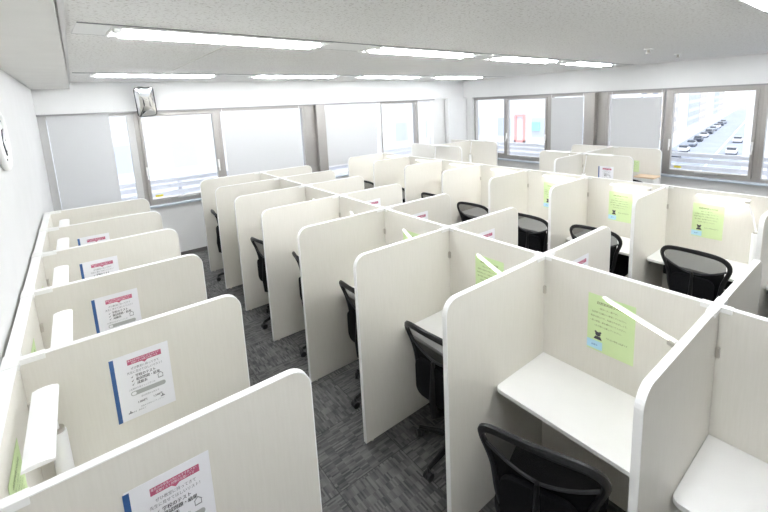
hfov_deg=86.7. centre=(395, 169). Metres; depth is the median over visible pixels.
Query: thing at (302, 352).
office chair
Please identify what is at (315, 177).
divider panel
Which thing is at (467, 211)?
office chair
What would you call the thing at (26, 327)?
panel
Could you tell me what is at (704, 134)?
car
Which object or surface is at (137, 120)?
window
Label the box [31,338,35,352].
notice
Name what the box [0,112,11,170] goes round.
wall clock
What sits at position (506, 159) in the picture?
trim
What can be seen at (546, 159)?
divider panel
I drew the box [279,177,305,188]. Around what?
panel
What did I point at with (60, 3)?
trim
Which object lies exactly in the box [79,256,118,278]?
poster
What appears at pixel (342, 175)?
trim
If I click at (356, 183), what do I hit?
divider panel
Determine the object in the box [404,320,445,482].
office chair
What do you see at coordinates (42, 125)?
window
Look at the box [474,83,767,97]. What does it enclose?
trim
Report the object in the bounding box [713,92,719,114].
building
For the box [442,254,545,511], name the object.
divider panel
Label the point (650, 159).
divider panel
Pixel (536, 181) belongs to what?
panel
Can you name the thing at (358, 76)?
recessed light
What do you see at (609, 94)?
window
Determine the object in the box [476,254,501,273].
desk lamp
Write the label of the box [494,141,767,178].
balcony railing
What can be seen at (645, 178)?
desk
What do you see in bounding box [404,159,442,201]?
divider panel
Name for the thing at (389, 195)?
divider panel
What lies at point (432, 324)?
desk
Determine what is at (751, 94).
building
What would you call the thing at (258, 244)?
office chair
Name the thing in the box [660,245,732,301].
office chair
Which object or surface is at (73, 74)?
channel
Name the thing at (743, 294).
divider panel
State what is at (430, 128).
window
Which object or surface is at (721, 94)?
building
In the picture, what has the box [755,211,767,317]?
divider panel
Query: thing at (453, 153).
divider panel
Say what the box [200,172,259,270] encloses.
divider panel
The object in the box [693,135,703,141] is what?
car
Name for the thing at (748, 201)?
desk lamp
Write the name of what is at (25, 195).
wall
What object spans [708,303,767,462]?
panel
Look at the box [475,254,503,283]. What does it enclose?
notice
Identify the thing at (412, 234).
notice
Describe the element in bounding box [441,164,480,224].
divider panel
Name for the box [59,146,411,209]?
balcony railing
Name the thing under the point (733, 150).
car
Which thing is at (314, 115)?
pillar
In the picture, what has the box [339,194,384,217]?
panel
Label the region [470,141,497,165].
divider panel
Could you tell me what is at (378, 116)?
window
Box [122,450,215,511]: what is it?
poster
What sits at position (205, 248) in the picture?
baseboard
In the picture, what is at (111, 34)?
socket
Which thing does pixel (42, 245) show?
panel
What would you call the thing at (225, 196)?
divider panel
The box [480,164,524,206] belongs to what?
panel
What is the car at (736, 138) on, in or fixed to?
on the street
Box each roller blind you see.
[46,114,121,209]
[221,106,302,175]
[325,109,376,166]
[551,93,583,151]
[610,97,661,148]
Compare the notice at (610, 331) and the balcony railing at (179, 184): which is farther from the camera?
the balcony railing at (179, 184)
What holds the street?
on the ground
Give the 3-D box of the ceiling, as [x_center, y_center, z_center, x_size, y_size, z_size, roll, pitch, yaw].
[1.346,-1.353,4.405,9.175,0.150,10.050,-10,12,-37]
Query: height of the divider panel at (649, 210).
1.413 m
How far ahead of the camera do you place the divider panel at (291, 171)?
6.76 m
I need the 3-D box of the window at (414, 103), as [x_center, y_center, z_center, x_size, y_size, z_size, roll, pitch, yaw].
[0.084,-0.861,9.681,1.130,1.497,0.100,-10,12,-37]
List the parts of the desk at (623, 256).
modesty rail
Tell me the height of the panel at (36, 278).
1.413 m
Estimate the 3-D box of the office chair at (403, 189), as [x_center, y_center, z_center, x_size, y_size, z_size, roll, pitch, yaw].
[0.219,0.743,7.064,0.630,1.025,0.635,-10,12,-37]
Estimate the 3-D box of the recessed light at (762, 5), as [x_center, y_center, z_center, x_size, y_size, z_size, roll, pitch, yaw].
[1.907,-0.895,2.035,1.420,0.031,0.340,-10,12,-38]
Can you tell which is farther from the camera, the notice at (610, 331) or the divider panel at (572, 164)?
the divider panel at (572, 164)
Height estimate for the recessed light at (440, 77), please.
0.031 m
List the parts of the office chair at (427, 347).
backrest frame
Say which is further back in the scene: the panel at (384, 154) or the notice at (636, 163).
the panel at (384, 154)
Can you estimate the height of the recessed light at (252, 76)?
0.031 m
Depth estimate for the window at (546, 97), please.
9.52 m
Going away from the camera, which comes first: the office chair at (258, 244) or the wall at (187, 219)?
the office chair at (258, 244)
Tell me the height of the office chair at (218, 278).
1.025 m
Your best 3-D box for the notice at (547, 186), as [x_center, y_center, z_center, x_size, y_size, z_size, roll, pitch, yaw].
[2.067,0.348,5.365,0.002,0.345,0.255,-10,12,-37]
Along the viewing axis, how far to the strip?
101.25 m
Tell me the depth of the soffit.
2.18 m
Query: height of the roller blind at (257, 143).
1.443 m
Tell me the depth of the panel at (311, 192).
4.98 m
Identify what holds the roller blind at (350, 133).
attached to the window at (378, 116)
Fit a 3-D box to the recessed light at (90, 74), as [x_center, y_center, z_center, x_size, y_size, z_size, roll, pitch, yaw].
[-3.033,-1.197,5.188,1.420,0.031,0.340,-10,12,-38]
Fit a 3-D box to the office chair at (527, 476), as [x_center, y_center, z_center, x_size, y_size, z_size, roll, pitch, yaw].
[0.722,1.565,1.929,0.635,1.025,0.630,4,11,33]
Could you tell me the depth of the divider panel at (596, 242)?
2.95 m
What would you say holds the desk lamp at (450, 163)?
on the desk
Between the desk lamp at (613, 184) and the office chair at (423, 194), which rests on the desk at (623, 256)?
the desk lamp at (613, 184)
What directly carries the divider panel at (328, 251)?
on the floor
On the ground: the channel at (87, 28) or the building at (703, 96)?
the building at (703, 96)
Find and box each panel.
[0,359,43,499]
[0,368,321,511]
[1,291,43,363]
[19,294,249,480]
[21,253,47,293]
[32,229,50,254]
[34,254,206,349]
[39,212,52,229]
[42,228,180,286]
[47,211,162,250]
[51,198,150,226]
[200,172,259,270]
[215,178,279,288]
[234,185,305,310]
[259,172,280,180]
[261,165,311,176]
[261,195,340,340]
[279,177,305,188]
[282,170,335,183]
[297,208,385,381]
[304,185,339,200]
[306,176,363,193]
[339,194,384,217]
[341,184,402,206]
[348,153,382,182]
[353,227,450,443]
[373,156,409,187]
[383,153,408,159]
[384,207,449,245]
[386,193,450,224]
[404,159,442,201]
[409,156,441,164]
[411,143,434,157]
[434,140,469,161]
[435,146,461,161]
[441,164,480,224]
[442,159,479,170]
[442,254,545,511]
[449,207,517,245]
[449,226,544,295]
[451,139,466,142]
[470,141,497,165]
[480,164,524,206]
[488,169,528,213]
[528,169,584,243]
[539,150,578,171]
[542,254,717,511]
[543,226,610,271]
[548,176,588,249]
[554,153,582,174]
[571,144,611,152]
[582,146,613,167]
[582,153,633,180]
[587,176,663,277]
[613,146,661,183]
[628,185,668,287]
[628,304,720,511]
[662,185,767,290]
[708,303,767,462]
[714,260,761,314]
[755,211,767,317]
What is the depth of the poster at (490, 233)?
3.53 m
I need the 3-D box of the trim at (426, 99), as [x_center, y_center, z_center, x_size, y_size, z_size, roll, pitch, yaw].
[-1.994,-1.240,7.859,7.515,0.022,0.054,-10,12,-37]
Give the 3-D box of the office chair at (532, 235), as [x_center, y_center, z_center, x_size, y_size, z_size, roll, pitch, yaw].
[1.774,1.000,5.085,0.630,1.025,0.635,-10,12,-37]
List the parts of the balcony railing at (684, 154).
rail, rail, rail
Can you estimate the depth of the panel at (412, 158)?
7.41 m
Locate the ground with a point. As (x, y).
(730, 105)
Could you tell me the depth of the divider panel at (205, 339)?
1.98 m
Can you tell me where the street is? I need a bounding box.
[671,104,746,173]
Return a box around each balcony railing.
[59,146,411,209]
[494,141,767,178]
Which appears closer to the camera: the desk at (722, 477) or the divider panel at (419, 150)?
the desk at (722, 477)
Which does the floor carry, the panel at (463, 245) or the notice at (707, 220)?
the panel at (463, 245)
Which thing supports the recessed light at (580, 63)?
in the ceiling
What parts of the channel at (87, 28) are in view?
panel, panel, panel, panel, panel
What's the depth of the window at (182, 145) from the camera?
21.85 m
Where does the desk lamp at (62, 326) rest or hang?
on the desk
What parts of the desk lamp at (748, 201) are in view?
post, arm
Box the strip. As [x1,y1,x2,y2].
[700,120,745,170]
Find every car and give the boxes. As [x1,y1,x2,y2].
[678,144,689,151]
[686,140,697,146]
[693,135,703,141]
[700,132,708,137]
[725,146,737,154]
[733,136,742,142]
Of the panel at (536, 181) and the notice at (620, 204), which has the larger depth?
the panel at (536, 181)
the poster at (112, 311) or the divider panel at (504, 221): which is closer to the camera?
the poster at (112, 311)
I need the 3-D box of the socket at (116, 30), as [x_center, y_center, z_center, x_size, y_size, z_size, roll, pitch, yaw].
[-1.579,-0.787,2.308,0.046,0.022,0.032,-11,12,-41]
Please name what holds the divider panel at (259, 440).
on the floor
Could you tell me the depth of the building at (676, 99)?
125.40 m
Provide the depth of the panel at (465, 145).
9.89 m
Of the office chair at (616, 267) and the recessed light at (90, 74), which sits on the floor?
the office chair at (616, 267)
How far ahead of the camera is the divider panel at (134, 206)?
4.59 m
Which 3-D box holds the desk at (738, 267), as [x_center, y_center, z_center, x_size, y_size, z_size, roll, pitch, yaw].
[2.986,1.049,3.927,0.500,0.300,0.873,-10,12,-37]
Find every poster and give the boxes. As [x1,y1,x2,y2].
[77,233,109,245]
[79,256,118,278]
[91,288,141,333]
[108,341,175,424]
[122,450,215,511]
[365,198,380,205]
[412,211,427,219]
[478,228,494,238]
[572,253,588,265]
[598,166,613,178]
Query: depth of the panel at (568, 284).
2.36 m
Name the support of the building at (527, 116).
on the ground
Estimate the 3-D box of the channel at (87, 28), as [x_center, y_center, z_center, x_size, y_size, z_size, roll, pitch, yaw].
[1.180,-1.335,4.824,7.930,0.005,0.364,-11,12,-41]
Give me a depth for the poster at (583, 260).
2.88 m
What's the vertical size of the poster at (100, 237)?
0.335 m
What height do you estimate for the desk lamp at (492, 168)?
0.638 m
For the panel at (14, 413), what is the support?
on the floor
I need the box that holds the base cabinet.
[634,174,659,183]
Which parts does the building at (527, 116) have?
red sign frame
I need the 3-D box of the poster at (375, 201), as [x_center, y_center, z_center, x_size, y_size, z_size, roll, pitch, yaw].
[-0.276,0.524,4.843,0.244,0.335,0.002,-10,12,-37]
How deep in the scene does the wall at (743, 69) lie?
7.35 m
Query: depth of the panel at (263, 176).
6.24 m
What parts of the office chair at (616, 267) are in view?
seat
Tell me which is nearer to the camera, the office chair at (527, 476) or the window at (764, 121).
the office chair at (527, 476)
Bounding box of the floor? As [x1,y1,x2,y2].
[193,250,625,511]
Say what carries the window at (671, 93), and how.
in the wall at (743, 69)
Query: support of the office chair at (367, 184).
on the floor
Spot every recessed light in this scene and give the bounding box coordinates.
[88,73,219,77]
[104,26,332,48]
[248,75,340,77]
[353,76,423,77]
[358,46,482,57]
[430,76,482,78]
[482,56,564,63]
[558,61,617,66]
[738,0,767,11]
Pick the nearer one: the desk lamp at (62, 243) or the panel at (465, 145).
the desk lamp at (62, 243)
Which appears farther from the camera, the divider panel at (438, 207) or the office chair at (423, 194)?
the office chair at (423, 194)
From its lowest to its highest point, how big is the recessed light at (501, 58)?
0.031 m
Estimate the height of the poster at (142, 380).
0.335 m
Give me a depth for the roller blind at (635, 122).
7.58 m
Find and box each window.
[37,113,144,210]
[46,102,427,205]
[132,109,223,205]
[217,106,307,176]
[324,102,381,175]
[380,101,418,152]
[417,100,433,144]
[474,97,504,157]
[505,95,549,161]
[549,93,584,149]
[605,89,666,172]
[662,85,764,181]
[755,85,767,182]
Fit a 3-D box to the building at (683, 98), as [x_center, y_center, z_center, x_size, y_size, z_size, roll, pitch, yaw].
[91.797,-22.163,141.642,14.400,16.600,20.900,6,13,42]
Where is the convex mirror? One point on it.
(144, 97)
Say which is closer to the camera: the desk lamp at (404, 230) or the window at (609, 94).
the desk lamp at (404, 230)
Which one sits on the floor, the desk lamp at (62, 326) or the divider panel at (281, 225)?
the divider panel at (281, 225)
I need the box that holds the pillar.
[303,105,328,172]
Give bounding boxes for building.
[478,94,637,156]
[641,93,677,140]
[641,94,660,96]
[676,93,688,132]
[687,93,699,127]
[698,92,706,121]
[705,92,714,118]
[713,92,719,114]
[718,92,724,112]
[741,90,767,178]
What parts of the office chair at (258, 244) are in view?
backrest frame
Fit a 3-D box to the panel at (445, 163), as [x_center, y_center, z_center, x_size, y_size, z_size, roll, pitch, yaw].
[1.075,0.565,6.717,0.038,1.413,0.834,-10,12,-37]
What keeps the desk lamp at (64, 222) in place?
on the desk
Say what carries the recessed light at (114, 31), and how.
in the ceiling
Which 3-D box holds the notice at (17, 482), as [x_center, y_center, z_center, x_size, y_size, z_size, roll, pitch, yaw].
[-1.272,1.144,1.386,0.002,0.345,0.255,-10,12,-37]
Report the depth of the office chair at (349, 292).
3.26 m
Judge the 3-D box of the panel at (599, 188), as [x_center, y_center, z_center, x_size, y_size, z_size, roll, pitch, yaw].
[2.643,0.820,4.755,0.038,1.413,0.854,-10,12,-37]
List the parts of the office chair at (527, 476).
seat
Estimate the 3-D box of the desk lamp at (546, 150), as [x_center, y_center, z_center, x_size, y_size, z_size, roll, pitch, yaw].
[2.913,0.009,7.241,0.084,0.681,0.502,-10,12,-37]
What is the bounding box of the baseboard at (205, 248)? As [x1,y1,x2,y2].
[181,246,207,255]
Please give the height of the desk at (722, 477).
0.300 m
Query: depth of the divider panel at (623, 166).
6.58 m
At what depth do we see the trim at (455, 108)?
10.53 m
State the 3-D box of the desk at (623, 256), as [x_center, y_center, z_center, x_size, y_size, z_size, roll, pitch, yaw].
[2.440,0.960,4.611,0.500,0.300,0.823,-10,12,-37]
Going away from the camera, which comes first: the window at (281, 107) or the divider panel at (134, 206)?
the divider panel at (134, 206)
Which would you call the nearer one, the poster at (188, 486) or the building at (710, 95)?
the poster at (188, 486)
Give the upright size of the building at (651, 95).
12.600 m
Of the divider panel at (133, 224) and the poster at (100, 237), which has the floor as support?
the divider panel at (133, 224)
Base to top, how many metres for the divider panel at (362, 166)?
1.413 m
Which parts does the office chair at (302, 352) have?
backrest frame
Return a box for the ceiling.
[54,0,767,81]
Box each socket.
[109,32,118,36]
[112,28,122,33]
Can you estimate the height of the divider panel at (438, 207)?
1.413 m
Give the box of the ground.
[659,99,747,148]
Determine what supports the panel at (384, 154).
on the floor
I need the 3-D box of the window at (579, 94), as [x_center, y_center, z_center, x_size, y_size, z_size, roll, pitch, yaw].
[3.695,-0.862,8.725,0.100,1.497,0.810,-10,12,-37]
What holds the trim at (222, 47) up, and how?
attached to the ceiling
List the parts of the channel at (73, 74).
panel, panel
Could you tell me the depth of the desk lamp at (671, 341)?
1.94 m
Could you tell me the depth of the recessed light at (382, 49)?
3.92 m
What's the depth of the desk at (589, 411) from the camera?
2.20 m
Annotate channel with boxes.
[71,22,629,66]
[71,73,498,77]
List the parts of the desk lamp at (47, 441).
post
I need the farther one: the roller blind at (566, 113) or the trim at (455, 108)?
the trim at (455, 108)
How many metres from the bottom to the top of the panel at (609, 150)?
1.410 m
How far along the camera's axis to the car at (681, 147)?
88.23 m
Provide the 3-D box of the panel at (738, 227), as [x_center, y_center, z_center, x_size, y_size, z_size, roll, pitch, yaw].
[3.189,0.908,4.071,0.038,1.413,0.904,-10,12,-37]
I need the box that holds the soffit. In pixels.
[0,0,68,88]
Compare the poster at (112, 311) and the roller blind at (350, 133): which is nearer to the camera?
the poster at (112, 311)
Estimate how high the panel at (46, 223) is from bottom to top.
1.413 m
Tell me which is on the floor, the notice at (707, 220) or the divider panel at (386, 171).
the divider panel at (386, 171)
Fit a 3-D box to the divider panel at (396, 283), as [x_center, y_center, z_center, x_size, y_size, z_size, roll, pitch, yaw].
[0.096,1.210,3.063,0.880,1.413,0.062,-10,12,-37]
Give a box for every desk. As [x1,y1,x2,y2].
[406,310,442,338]
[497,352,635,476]
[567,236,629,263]
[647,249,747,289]
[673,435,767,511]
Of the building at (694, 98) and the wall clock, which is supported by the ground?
the building at (694, 98)
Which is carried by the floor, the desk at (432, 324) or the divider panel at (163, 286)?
the divider panel at (163, 286)
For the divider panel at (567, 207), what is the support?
on the floor
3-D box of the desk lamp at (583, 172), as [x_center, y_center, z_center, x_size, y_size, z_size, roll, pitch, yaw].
[3.322,0.075,6.729,0.084,0.681,0.502,-10,12,-37]
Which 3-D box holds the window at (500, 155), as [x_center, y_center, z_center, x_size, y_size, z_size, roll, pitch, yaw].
[2.403,-1.071,10.342,0.100,1.497,0.970,-10,12,-37]
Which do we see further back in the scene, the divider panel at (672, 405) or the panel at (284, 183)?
the panel at (284, 183)
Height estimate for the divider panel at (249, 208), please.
1.413 m
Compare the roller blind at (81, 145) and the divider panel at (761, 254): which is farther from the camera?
the roller blind at (81, 145)
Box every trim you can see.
[36,99,434,116]
[56,0,69,83]
[150,174,348,208]
[168,47,223,72]
[445,98,466,142]
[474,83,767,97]
[498,158,767,186]
[583,92,606,145]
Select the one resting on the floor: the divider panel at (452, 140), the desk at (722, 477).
the divider panel at (452, 140)
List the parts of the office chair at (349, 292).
backrest frame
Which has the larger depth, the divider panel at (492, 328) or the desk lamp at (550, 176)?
the desk lamp at (550, 176)
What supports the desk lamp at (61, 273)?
on the desk
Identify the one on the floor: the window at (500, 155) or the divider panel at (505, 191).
the divider panel at (505, 191)
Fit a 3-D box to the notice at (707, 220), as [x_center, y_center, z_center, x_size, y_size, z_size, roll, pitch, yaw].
[3.110,0.517,4.059,0.002,0.345,0.255,-10,12,-37]
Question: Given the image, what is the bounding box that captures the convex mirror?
[133,86,156,116]
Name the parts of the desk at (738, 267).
modesty rail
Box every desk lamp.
[20,384,74,474]
[50,309,72,347]
[52,265,68,285]
[56,237,68,249]
[59,219,69,226]
[402,229,411,237]
[449,163,470,166]
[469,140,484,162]
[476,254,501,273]
[490,168,516,171]
[542,175,575,180]
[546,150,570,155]
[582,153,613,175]
[602,296,677,347]
[610,183,651,191]
[696,193,757,264]
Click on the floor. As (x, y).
(385, 473)
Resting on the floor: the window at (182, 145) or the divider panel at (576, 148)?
the divider panel at (576, 148)
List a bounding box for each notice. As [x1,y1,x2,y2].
[8,438,27,494]
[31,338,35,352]
[403,230,418,239]
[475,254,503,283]
[544,182,557,207]
[587,292,635,366]
[608,191,632,223]
[633,160,638,171]
[691,202,724,240]
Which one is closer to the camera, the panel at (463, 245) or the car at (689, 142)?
the panel at (463, 245)
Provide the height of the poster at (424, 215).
0.335 m
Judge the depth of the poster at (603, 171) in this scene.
6.69 m
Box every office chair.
[211,209,223,280]
[250,237,270,328]
[292,251,306,356]
[339,280,360,408]
[364,180,373,189]
[402,188,404,202]
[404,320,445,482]
[421,192,435,197]
[457,202,487,221]
[477,423,611,511]
[518,213,547,252]
[569,224,628,276]
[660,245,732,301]
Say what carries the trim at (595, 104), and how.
attached to the wall at (743, 69)
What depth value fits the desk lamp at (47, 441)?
1.45 m
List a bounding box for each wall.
[0,69,53,365]
[31,81,462,251]
[463,53,767,196]
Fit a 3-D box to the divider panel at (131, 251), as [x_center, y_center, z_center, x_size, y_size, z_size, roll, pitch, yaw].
[-2.243,1.256,3.403,0.905,1.413,0.062,-10,12,-37]
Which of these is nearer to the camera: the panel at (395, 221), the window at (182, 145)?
the panel at (395, 221)

